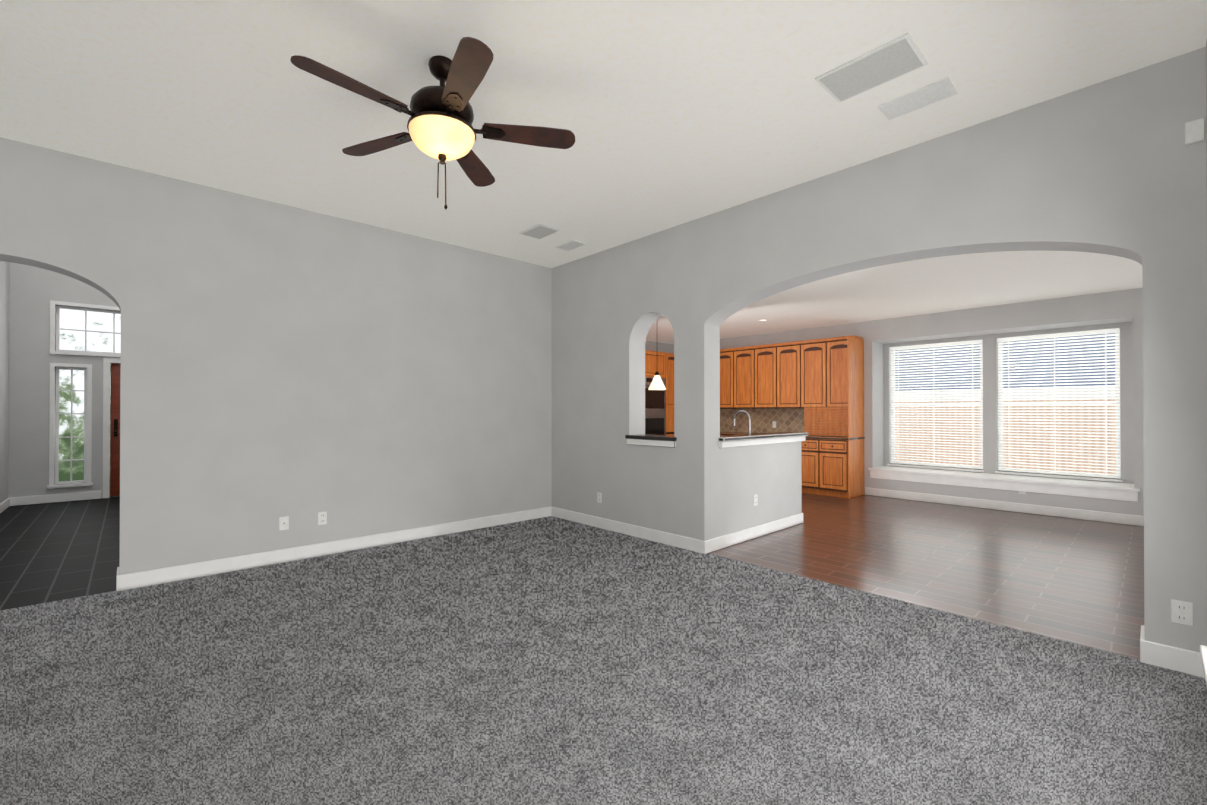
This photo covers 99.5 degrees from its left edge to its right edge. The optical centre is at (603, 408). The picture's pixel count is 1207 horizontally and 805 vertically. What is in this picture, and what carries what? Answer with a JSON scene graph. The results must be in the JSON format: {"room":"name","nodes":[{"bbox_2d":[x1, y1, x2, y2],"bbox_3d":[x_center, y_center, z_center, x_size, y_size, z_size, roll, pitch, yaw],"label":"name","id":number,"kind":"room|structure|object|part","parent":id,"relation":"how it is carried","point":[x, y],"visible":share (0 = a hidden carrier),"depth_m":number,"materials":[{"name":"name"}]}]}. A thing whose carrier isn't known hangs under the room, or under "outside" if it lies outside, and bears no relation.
{"room":"living room","nodes":[
{"label":"living room","id":0,"kind":"room"},
{"bbox_2d":[0,261,9,503],"bbox_3d":[-7.088,-0.956,4.658,1.600,4.600,5.610,0,0,-43],"label":"wall","id":1,"kind":"structure","parent":0,"point":[4,356],"depth_m":6.85,"materials":[{"name":"grey paint"}]},
{"bbox_2d":[0,497,11,512],"bbox_3d":[-7.486,1.293,6.262,0.016,0.118,2.300,0,0,-43],"label":"baseboard","id":2,"kind":"structure","parent":1,"relation":"attached to","point":[5,504],"depth_m":6.85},
{"bbox_2d":[0,496,119,610],"bbox_3d":[-5.467,1.402,5.993,3.010,0.098,5.840,0,0,-43],"label":"floor","id":3,"kind":"structure","parent":0,"point":[54,551],"depth_m":4.84,"materials":[{"name":"tile"}]},
{"bbox_2d":[8,262,120,497],"bbox_3d":[-7.386,-0.938,8.073,3.010,4.600,0.200,0,0,-43],"label":"wall","id":4,"kind":"structure","parent":0,"point":[34,291],"depth_m":7.29,"materials":[{"name":"grey paint"}]},
{"bbox_2d":[12,491,100,505],"bbox_3d":[-7.919,1.300,7.415,0.890,0.118,0.020,0,0,-43],"label":"baseboard","id":5,"kind":"structure","parent":4,"relation":"attached to","point":[39,499],"depth_m":7.39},
{"bbox_2d":[47,300,120,497],"bbox_3d":[-7.287,-0.098,8.024,1.965,2.920,0.098,0,0,-43],"label":"window","id":6,"kind":"structure","parent":4,"relation":"in","point":[106,419],"depth_m":7.62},
{"bbox_2d":[110,363,120,495],"bbox_3d":[-7.214,0.330,8.123,0.908,2.042,0.140,0,0,-43],"label":"front door","id":7,"kind":"structure","parent":4,"relation":"in","point":[115,438],"depth_m":7.87,"materials":[{"name":"brown wood"}]},
{"bbox_2d":[0,137,551,574],"bbox_3d":[-3.208,-0.958,4.262,7.230,4.600,0.250,0,0,-43],"label":"wall","id":8,"kind":"structure","parent":0,"point":[301,368],"depth_m":4.48,"materials":[{"name":"grey paint"}]},
{"bbox_2d":[279,516,288,530],"bbox_3d":[-2.790,1.003,4.460,0.072,0.116,0.012,0,0,-43],"label":"electrical outlet","id":9,"kind":"object","parent":8,"relation":"attached to","point":[283,523],"visible":1,"depth_m":4.46,"materials":[{"name":"white plastic"}]},
{"bbox_2d":[318,511,326,524],"bbox_3d":[-2.569,1.004,4.668,0.072,0.116,0.008,0,0,-43],"label":"electrical outlet","id":10,"kind":"object","parent":8,"relation":"attached to","point":[322,518],"visible":1,"depth_m":4.67,"materials":[{"name":"white plastic"}]},
{"bbox_2d":[116,506,551,590],"bbox_3d":[-2.107,1.287,5.088,3.976,0.118,0.020,0,0,-43],"label":"baseboard","id":11,"kind":"structure","parent":8,"relation":"attached to","point":[127,581],"depth_m":4.56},
{"bbox_2d":[0,516,1206,804],"bbox_3d":[-1.319,1.380,2.053,7.010,0.100,5.580,0,0,-43],"label":"floor carpet","id":12,"kind":"object","parent":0,"point":[550,660],"visible":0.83,"depth_m":2.39,"materials":[{"name":"grey carpet"}]},
{"bbox_2d":[0,0,1206,267],"bbox_3d":[-1.231,-1.900,2.138,7.230,0.200,5.560,0,0,-43],"label":"ceiling","id":13,"kind":"structure","parent":0,"point":[672,112],"depth_m":2.88,"materials":[{"name":"white paint"}]},
{"bbox_2d":[290,37,574,209],"bbox_3d":[-0.862,-1.416,2.621,1.308,0.762,1.335,0,0,-43],"label":"ceiling fan","id":14,"kind":"object","parent":13,"relation":"hanging from","point":[440,126],"visible":1,"depth_m":2.56,"materials":[{"name":"brown wood"}]},
{"bbox_2d":[519,224,560,238],"bbox_3d":[-0.642,-1.778,5.141,0.260,0.012,0.360,0,0,-43],"label":"ceiling vent","id":15,"kind":"object","parent":13,"relation":"in","point":[539,231],"visible":1,"depth_m":5.11,"materials":[{"name":"white plastic"}]},
{"bbox_2d":[555,240,586,250],"bbox_3d":[-0.357,-1.776,5.569,0.180,0.010,0.320,0,0,-43],"label":"ceiling vent","id":16,"kind":"object","parent":13,"relation":"in","point":[570,245],"visible":0.98,"depth_m":5.55,"materials":[{"name":"white plastic"}]},
{"bbox_2d":[815,32,928,102],"bbox_3d":[1.419,-1.791,2.715,0.320,0.012,0.460,0,0,-43],"label":"ceiling vent","id":17,"kind":"object","parent":13,"relation":"in","point":[902,55],"visible":1,"depth_m":2.69,"materials":[{"name":"white plastic"}]},
{"bbox_2d":[877,76,957,119],"bbox_3d":[1.817,-1.790,2.962,0.200,0.010,0.360,0,0,-43],"label":"ceiling vent","id":18,"kind":"object","parent":13,"relation":"in","point":[931,93],"visible":0.98,"depth_m":2.95,"materials":[{"name":"white plastic"}]},
{"bbox_2d":[645,341,673,353],"bbox_3d":[-0.229,-0.001,9.390,4.620,2.740,0.200,0,0,-43],"label":"wall","id":19,"kind":"structure","parent":0,"point":[658,347],"depth_m":10.55,"materials":[{"name":"grey paint"}]},
{"bbox_2d":[719,432,807,535],"bbox_3d":[1.694,0.815,5.542,1.750,1.068,0.270,0,0,-43],"label":"wall","id":20,"kind":"structure","parent":0,"point":[766,467],"depth_m":5.38,"materials":[{"name":"grey paint"}]},
{"bbox_2d":[708,513,802,552],"bbox_3d":[1.656,1.289,5.394,1.916,0.118,0.020,0,0,-43],"label":"baseboard","id":21,"kind":"structure","parent":20,"relation":"attached to","point":[714,544],"depth_m":5.27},
{"bbox_2d":[754,494,757,505],"bbox_3d":[1.591,0.958,5.337,0.072,0.116,0.008,0,0,-43],"label":"electrical outlet","id":22,"kind":"object","parent":20,"relation":"attached to","point":[756,500],"visible":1,"depth_m":5.34,"materials":[{"name":"white plastic"}]},
{"bbox_2d":[552,47,1206,652],"bbox_3d":[1.258,-0.222,4.577,0.250,3.130,5.360,0,0,-43],"label":"wall","id":23,"kind":"structure","parent":0,"point":[1114,165],"depth_m":3.38,"materials":[{"name":"grey paint"}]},
{"bbox_2d":[597,492,601,502],"bbox_3d":[-0.047,1.010,5.787,0.008,0.116,0.072,0,0,-43],"label":"electrical outlet","id":24,"kind":"object","parent":23,"relation":"attached to","point":[599,497],"visible":1,"depth_m":5.78,"materials":[{"name":"white plastic"}]},
{"bbox_2d":[552,507,707,553],"bbox_3d":[0.147,1.290,5.573,0.020,0.118,2.336,0,0,-43],"label":"baseboard","id":25,"kind":"structure","parent":23,"relation":"attached to","point":[683,542],"depth_m":5.35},
{"bbox_2d":[625,434,676,447],"bbox_3d":[0.576,0.332,5.309,0.320,0.101,0.674,0,0,-43],"label":"sill","id":26,"kind":"structure","parent":23,"relation":"attached to","point":[656,440],"depth_m":5.20,"materials":[{"name":"stone"}]},
{"bbox_2d":[1140,625,1151,664],"bbox_3d":[2.928,1.275,2.770,0.282,0.118,0.020,0,0,-43],"label":"baseboard","id":27,"kind":"structure","parent":23,"relation":"attached to","point":[1145,646],"depth_m":2.67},
{"bbox_2d":[1171,599,1192,625],"bbox_3d":[2.925,1.033,2.583,0.008,0.116,0.072,0,0,-43],"label":"electrical outlet","id":28,"kind":"object","parent":23,"relation":"attached to","point":[1181,612],"visible":1,"depth_m":2.58,"materials":[{"name":"white plastic"}]},
{"bbox_2d":[1185,118,1203,144],"bbox_3d":[2.953,-1.383,2.553,0.028,0.110,0.062,0,0,-43],"label":"detector","id":29,"kind":"object","parent":23,"relation":"attached to","point":[1194,131],"visible":0.98,"depth_m":2.54,"materials":[{"name":"white plastic"}]},
{"bbox_2d":[646,251,1141,343],"bbox_3d":[2.426,-1.484,6.868,4.570,0.200,7.520,0,0,-43],"label":"ceiling","id":30,"kind":"structure","parent":0,"point":[936,285],"depth_m":5.91,"materials":[{"name":"white paint"}]},
{"bbox_2d":[648,372,665,389],"bbox_3d":[0.749,-0.823,7.136,0.260,1.120,0.260,0,0,-43],"label":"pendant light","id":31,"kind":"object","parent":30,"relation":"hanging from","point":[656,383],"visible":0.77,"depth_m":7.07,"materials":[{"name":"white glass"}]},
{"bbox_2d":[709,493,1143,658],"bbox_3d":[2.345,1.406,6.778,4.790,0.098,7.520,0,0,-43],"label":"floor","id":32,"kind":"structure","parent":0,"point":[1077,581],"depth_m":4.52,"materials":[{"name":"brown wood"}]},
{"bbox_2d":[645,350,673,434],"bbox_3d":[0.364,0.149,9.338,2.520,2.440,0.676,0,0,-43],"label":"kitchen cabinet","id":33,"kind":"object","parent":32,"relation":"on","point":[659,412],"visible":0.19,"depth_m":9.60,"materials":[{"name":"brown wood"}]},
{"bbox_2d":[801,439,811,493],"bbox_3d":[3.451,0.924,8.356,0.621,0.880,0.546,0,0,-43],"label":"base cabinet","id":34,"kind":"object","parent":32,"relation":"on","point":[806,446],"depth_m":8.14,"materials":[{"name":"brown wood"}]},
{"bbox_2d":[812,439,863,498],"bbox_3d":[3.723,0.922,8.064,0.621,0.880,0.488,0,0,-43],"label":"base cabinet","id":35,"kind":"object","parent":32,"relation":"on","point":[837,464],"depth_m":7.86,"materials":[{"name":"brown wood"}]},
{"bbox_2d":[720,431,863,438],"bbox_3d":[2.875,0.467,8.973,0.630,0.040,3.030,0,0,-43],"label":"countertop","id":36,"kind":"structure","parent":35,"relation":"on","point":[721,432],"depth_m":8.08,"materials":[{"name":"brown stone"}]},
{"bbox_2d":[733,410,750,433],"bbox_3d":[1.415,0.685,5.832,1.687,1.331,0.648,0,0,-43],"label":"faucet","id":37,"kind":"object","parent":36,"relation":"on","point":[748,415],"depth_m":5.82,"materials":[{"name":"silver metal"}]},
{"bbox_2d":[720,288,1143,515],"bbox_3d":[4.143,-0.005,8.590,0.700,2.740,7.320,0,0,-43],"label":"wall","id":38,"kind":"structure","parent":0,"point":[1121,310],"depth_m":7.07,"materials":[{"name":"grey paint"}]},
{"bbox_2d":[720,349,727,410],"bbox_3d":[2.384,-0.559,9.712,0.351,1.120,0.546,0,0,-43],"label":"upper cabinet","id":39,"kind":"object","parent":38,"relation":"attached to","point":[723,352],"depth_m":9.59,"materials":[{"name":"brown wood"}]},
{"bbox_2d":[728,347,751,410],"bbox_3d":[2.676,-0.560,9.398,0.351,1.120,0.547,0,0,-43],"label":"upper cabinet","id":40,"kind":"object","parent":38,"relation":"attached to","point":[740,358],"depth_m":9.34,"materials":[{"name":"brown wood"}]},
{"bbox_2d":[752,344,771,410],"bbox_3d":[2.967,-0.562,9.084,0.351,1.120,0.546,0,0,-43],"label":"upper cabinet","id":41,"kind":"object","parent":38,"relation":"attached to","point":[761,354],"depth_m":9.02,"materials":[{"name":"brown wood"}]},
{"bbox_2d":[772,341,795,410],"bbox_3d":[3.259,-0.564,8.770,0.351,1.120,0.547,0,0,-43],"label":"upper cabinet","id":42,"kind":"object","parent":38,"relation":"attached to","point":[783,354],"depth_m":8.71,"materials":[{"name":"brown wood"}]},
{"bbox_2d":[796,339,819,410],"bbox_3d":[3.550,-0.566,8.456,0.351,1.120,0.546,0,0,-43],"label":"upper cabinet","id":43,"kind":"object","parent":38,"relation":"attached to","point":[814,388],"depth_m":8.40,"materials":[{"name":"brown wood"}]},
{"bbox_2d":[820,335,863,410],"bbox_3d":[3.821,-0.567,8.164,0.351,1.120,0.488,0,0,-43],"label":"upper cabinet","id":44,"kind":"object","parent":38,"relation":"attached to","point":[841,358],"depth_m":8.02,"materials":[{"name":"brown wood"}]},
{"bbox_2d":[868,329,1139,501],"bbox_3d":[5.401,0.041,7.165,0.685,2.083,2.940,0,0,-43],"label":"window","id":45,"kind":"structure","parent":38,"relation":"in","point":[892,457],"depth_m":6.94,"materials":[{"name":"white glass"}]},
{"bbox_3d":[5.384,0.985,7.144,0.640,0.195,2.940,0,0,-43],"label":"breakfast area window trim","id":46,"kind":"part","parent":45,"relation":"part of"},
{"bbox_2d":[890,328,1119,477],"bbox_3d":[5.566,-0.061,7.351,0.050,1.874,2.624,0,0,-43],"label":"window blinds","id":47,"kind":"object","parent":45,"relation":"attached to","point":[1105,331],"visible":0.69,"depth_m":7.10,"materials":[{"name":"white plastic"}]},
{"bbox_2d":[865,487,1143,525],"bbox_3d":[5.240,1.297,6.872,0.020,0.118,3.260,0,0,-43],"label":"baseboard","id":48,"kind":"structure","parent":38,"relation":"attached to","point":[1136,520],"depth_m":6.69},
{"bbox_2d":[1206,40,1206,192],"bbox_3d":[2.267,-0.237,1.720,11.800,3.130,0.200,0,0,-43],"label":"wall","id":49,"kind":"structure","parent":0,"point":[1206,116],"depth_m":2.51,"materials":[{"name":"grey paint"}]},
{"bbox_2d":[1192,651,1199,662],"bbox_3d":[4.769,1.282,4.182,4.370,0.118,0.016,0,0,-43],"label":"baseboard","id":50,"kind":"structure","parent":49,"relation":"attached to","point":[1197,654],"depth_m":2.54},
{"bbox_2d":[1200,655,1205,680],"bbox_3d":[0.518,1.261,0.236,6.730,0.118,0.016,0,0,-43],"label":"baseboard","id":51,"kind":"structure","parent":49,"relation":"attached to","point":[1202,675],"depth_m":2.53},
{"bbox_2d":[1200,645,1206,685],"bbox_3d":[1.597,0.005,1.131,2.960,2.260,0.250,0,0,-43],"label":"baseboard","id":52,"kind":"structure","parent":49,"relation":"in","point":[1203,651],"depth_m":2.10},
{"label":"outside","id":53,"kind":"structure","parent":0,"visible":0},
{"bbox_2d":[59,308,120,481],"bbox_3d":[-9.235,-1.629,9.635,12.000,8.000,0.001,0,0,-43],"label":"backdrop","id":54,"kind":"structure","parent":53,"point":[65,449],"depth_m":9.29,"materials":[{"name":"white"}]},
{"bbox_2d":[895,333,1115,473],"bbox_3d":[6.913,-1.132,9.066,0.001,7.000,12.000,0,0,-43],"label":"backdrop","id":55,"kind":"structure","parent":53,"point":[1011,409],"depth_m":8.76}
]}

